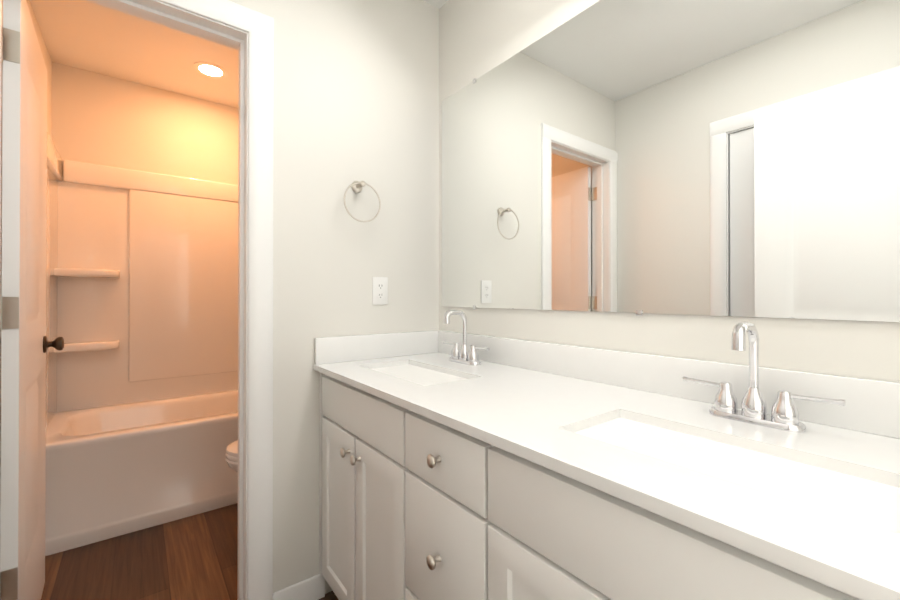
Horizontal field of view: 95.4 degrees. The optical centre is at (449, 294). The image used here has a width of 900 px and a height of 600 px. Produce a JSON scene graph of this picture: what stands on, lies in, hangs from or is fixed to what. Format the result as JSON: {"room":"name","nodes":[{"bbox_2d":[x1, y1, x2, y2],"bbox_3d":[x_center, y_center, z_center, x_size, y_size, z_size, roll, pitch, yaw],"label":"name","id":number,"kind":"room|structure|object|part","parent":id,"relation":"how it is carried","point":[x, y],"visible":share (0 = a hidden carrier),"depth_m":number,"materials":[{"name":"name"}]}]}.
{"room":"bathroom","nodes":[
{"label":"bathroom","id":0,"kind":"room"},
{"bbox_2d":[0,0,51,508],"bbox_3d":[-1.648,-0.091,1.415,0.120,2.485,2.465,0,0,-37],"label":"wall","id":1,"kind":"structure","parent":0,"point":[46,56],"depth_m":1.97,"materials":[{"name":"white paint"}]},
{"bbox_2d":[0,0,63,599],"bbox_3d":[-1.436,0.125,1.383,0.146,2.038,0.611,0,0,-37],"label":"door","id":2,"kind":"structure","parent":1,"relation":"in","point":[26,344],"depth_m":1.22,"materials":[{"name":"white paint"}]},
{"bbox_2d":[51,62,238,184],"bbox_3d":[-1.712,-0.085,2.841,1.509,2.485,0.120,0,0,-37],"label":"wall","id":3,"kind":"structure","parent":0,"point":[101,119],"depth_m":2.58,"materials":[{"name":"white paint"}]},
{"bbox_2d":[41,503,338,599],"bbox_3d":[-0.666,1.177,1.464,1.749,0.050,3.570,0,0,-37],"label":"floor","id":4,"kind":"structure","parent":0,"point":[194,557],"depth_m":1.74,"materials":[{"name":"brown wood"}]},
{"bbox_2d":[45,132,237,555],"bbox_3d":[-1.457,0.194,2.505,1.503,1.925,0.717,0,0,-37],"label":"bathtub","id":5,"kind":"object","parent":4,"relation":"on","point":[142,365],"visible":0.58,"depth_m":2.43,"materials":[{"name":"white plastic"}]},
{"bbox_2d":[54,340,119,352],"bbox_3d":[-2.089,0.301,2.364,0.280,0.046,0.125,0,0,-37],"label":"shelf","id":6,"kind":"object","parent":5,"relation":"attached to","point":[70,346],"depth_m":2.35,"materials":[{"name":"white plastic"}]},
{"bbox_2d":[54,268,119,277],"bbox_3d":[-2.089,-0.121,2.366,0.280,0.046,0.125,0,0,-37],"label":"shelf","id":7,"kind":"object","parent":5,"relation":"attached to","point":[58,272],"depth_m":2.33,"materials":[{"name":"white plastic"}]},
{"bbox_2d":[45,390,237,555],"bbox_3d":[-1.457,0.914,2.502,1.503,0.485,0.717,0,0,-37],"label":"basin","id":8,"kind":"object","parent":5,"relation":"in","point":[117,468],"depth_m":2.06,"materials":[{"name":"white plastic"}]},
{"bbox_3d":[-1.637,-0.056,2.776,0.850,1.197,0.020,0,0,-37],"label":"panel","id":9,"kind":"part","parent":5,"relation":"part of","materials":[{"name":"white plastic"}]},
{"bbox_2d":[226,440,237,472],"bbox_3d":[-0.716,0.762,2.114,0.786,0.785,0.450,0,0,-37],"label":"toilet","id":10,"kind":"object","parent":4,"relation":"on","point":[232,455],"visible":0.04,"depth_m":1.85,"materials":[{"name":"white ceramic"}]},
{"bbox_2d":[313,366,896,599],"bbox_3d":[0.210,0.717,1.071,0.592,0.867,1.636,0,0,-37],"label":"bathroom vanity","id":11,"kind":"object","parent":4,"relation":"on","point":[464,465],"depth_m":0.81,"materials":[{"name":"white paint"}]},
{"bbox_3d":[-0.389,0.758,1.433,0.019,0.592,0.292,0,0,-37],"label":"door","id":12,"kind":"part","parent":11,"relation":"part of","materials":[{"name":"white paint"}]},
{"bbox_3d":[-0.342,0.513,1.332,0.031,0.031,0.031,0,0,-37],"label":"knob","id":13,"kind":"part","parent":11,"relation":"part of","materials":[{"name":"silver metal"}]},
{"bbox_3d":[-0.293,0.513,1.268,0.031,0.031,0.031,0,0,-37],"label":"knob","id":14,"kind":"part","parent":11,"relation":"part of","materials":[{"name":"silver metal"}]},
{"bbox_3d":[-0.205,0.757,1.192,0.019,0.592,0.296,0,0,-37],"label":"door","id":15,"kind":"part","parent":11,"relation":"part of","materials":[{"name":"white paint"}]},
{"bbox_3d":[-0.036,0.607,0.931,0.031,0.031,0.031,0,0,-37],"label":"knob","id":16,"kind":"part","parent":11,"relation":"part of","materials":[{"name":"silver metal"}]},
{"bbox_3d":[-0.036,0.378,0.932,0.031,0.031,0.031,0,0,-37],"label":"knob","id":17,"kind":"part","parent":11,"relation":"part of","materials":[{"name":"silver metal"}]},
{"bbox_3d":[0.184,0.755,0.683,0.019,0.592,0.338,0,0,-37],"label":"door","id":18,"kind":"part","parent":11,"relation":"part of","materials":[{"name":"white paint"}]},
{"bbox_2d":[317,354,899,599],"bbox_3d":[0.212,0.274,1.075,0.586,0.020,1.636,0,0,-37],"label":"countertop","id":19,"kind":"structure","parent":11,"relation":"on","point":[535,411],"depth_m":0.70,"materials":[{"name":"white stone"}]},
{"bbox_2d":[377,362,472,381],"bbox_3d":[-0.121,0.350,1.424,0.247,0.154,0.474,0,0,-37],"label":"sink","id":20,"kind":"object","parent":19,"relation":"in","point":[406,369],"depth_m":1.49,"materials":[{"name":"white ceramic"}]},
{"bbox_2d":[441,310,488,365],"bbox_3d":[0.028,0.162,1.570,0.124,0.207,0.260,0,0,-37],"label":"faucet","id":21,"kind":"object","parent":19,"relation":"on","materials":[{"name":"silver metal"}]},
{"bbox_2d":[573,414,899,521],"bbox_3d":[0.440,0.347,0.689,0.247,0.154,0.484,0,0,-37],"label":"sink","id":22,"kind":"object","parent":19,"relation":"in","point":[843,487],"depth_m":0.67,"materials":[{"name":"white ceramic"}]},
{"bbox_2d":[685,322,840,433],"bbox_3d":[0.598,0.159,0.823,0.124,0.207,0.260,0,0,-37],"label":"faucet","id":23,"kind":"object","parent":19,"relation":"on","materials":[{"name":"silver metal"}]},
{"bbox_2d":[30,0,447,107],"bbox_3d":[-0.666,-1.358,1.475,1.749,0.050,3.570,0,0,-37],"label":"ceiling","id":24,"kind":"structure","parent":0,"point":[92,37],"depth_m":2.23,"materials":[{"name":"white paint"}]},
{"bbox_2d":[193,61,227,78],"bbox_3d":[-1.419,-1.327,2.429,0.180,0.004,0.180,0,0,-37],"label":"recessed light","id":25,"kind":"object","parent":24,"relation":"in","point":[196,65],"depth_m":2.43,"materials":[{"name":"white paint"}]},
{"bbox_3d":[-1.419,-1.327,2.429,0.124,0.003,0.124,0,0,-37],"label":"recessed ceiling light lens over the tub","id":26,"kind":"part","parent":25,"relation":"part of","materials":[{"name":"white glass"}]},
{"bbox_2d":[229,0,438,593],"bbox_3d":[-0.661,-0.090,1.517,1.444,2.485,0.120,0,0,-37],"label":"wall","id":27,"kind":"structure","parent":0,"point":[356,91],"depth_m":1.61,"materials":[{"name":"white paint"}]},
{"bbox_2d":[98,0,240,46],"bbox_3d":[-0.980,-0.893,1.280,0.583,0.011,0.035,0,0,-37],"label":"door stop","id":28,"kind":"object","parent":27,"relation":"attached to","point":[169,19],"visible":0.89,"depth_m":1.33,"materials":[{"name":"white paint"}]},
{"bbox_2d":[86,0,273,599],"bbox_3d":[-0.974,0.084,1.268,0.775,2.135,0.139,0,0,-37],"label":"door frame","id":29,"kind":"structure","parent":27,"relation":"attached to","point":[257,27],"depth_m":1.42,"materials":[{"name":"white paint"}]},
{"bbox_2d":[237,40,243,599],"bbox_3d":[-0.744,0.127,1.456,0.011,2.050,0.035,0,0,-37],"label":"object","id":30,"kind":"object","parent":27,"relation":"attached to","point":[240,300],"visible":0.89,"depth_m":1.44,"materials":[{"name":"white paint"}]},
{"bbox_2d":[273,574,324,599],"bbox_3d":[-0.555,1.107,1.509,0.187,0.090,0.013,0,0,-37],"label":"baseboard","id":31,"kind":"structure","parent":27,"relation":"attached to","point":[312,588],"depth_m":1.52,"materials":[{"name":"white paint"}]},
{"bbox_2d":[343,181,380,221],"bbox_3d":[-0.358,-0.370,1.632,0.159,0.175,0.067,0,0,-37],"label":"towel ring","id":32,"kind":"object","parent":27,"relation":"attached to","point":[356,186],"visible":1,"depth_m":1.62,"materials":[{"name":"silver metal"}]},
{"bbox_2d":[313,330,436,365],"bbox_3d":[-0.277,0.216,1.719,0.582,0.100,0.020,0,0,-37],"label":"backsplash","id":33,"kind":"structure","parent":27,"relation":"attached to","point":[338,348],"depth_m":1.68,"materials":[{"name":"white stone"}]},
{"bbox_2d":[372,277,387,304],"bbox_3d":[-0.292,-0.014,1.718,0.070,0.115,0.007,0,0,-37],"label":"electrical outlet","id":34,"kind":"object","parent":27,"relation":"attached to","point":[379,290],"visible":1,"depth_m":1.71,"materials":[{"name":"white plastic"}]},
{"bbox_2d":[439,0,899,381],"bbox_3d":[-0.018,-0.088,1.964,0.120,2.485,3.570,0,0,-37],"label":"wall","id":35,"kind":"structure","parent":0,"point":[478,39],"depth_m":1.24,"materials":[{"name":"white paint"}]},
{"bbox_2d":[437,330,899,437],"bbox_3d":[0.443,0.214,1.239,0.020,0.100,1.616,0,0,-37],"label":"backsplash","id":36,"kind":"structure","parent":35,"relation":"attached to","point":[872,405],"depth_m":1.04,"materials":[{"name":"white stone"}]},
{"bbox_2d":[442,0,899,321],"bbox_3d":[0.446,-0.418,1.252,0.006,0.942,1.588,0,0,-37],"label":"mirror","id":37,"kind":"object","parent":35,"relation":"attached to","point":[740,158],"visible":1,"depth_m":1.04,"materials":[{"name":"silver glass"}]},
{"bbox_2d":[636,310,641,315],"bbox_3d":[0.525,0.052,1.139,0.003,0.015,0.018,0,0,-37],"label":"mirror clip","id":38,"kind":"object","parent":37,"relation":"attached to","point":[638,312],"visible":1,"depth_m":1.14,"materials":[{"name":"silver metal"}]},
{"bbox_3d":[-1.227,0.125,1.084,0.020,2.050,0.124,0,0,-37],"label":"door frame","id":39,"kind":"structure","parent":0,"visible":0},
{"bbox_2d":[0,0,1,260],"bbox_3d":[-1.216,0.126,1.096,0.011,2.050,0.035,0,0,-37],"label":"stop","id":40,"kind":"object","parent":39,"relation":"attached to","point":[0,115],"depth_m":1.11,"materials":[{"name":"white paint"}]}
]}

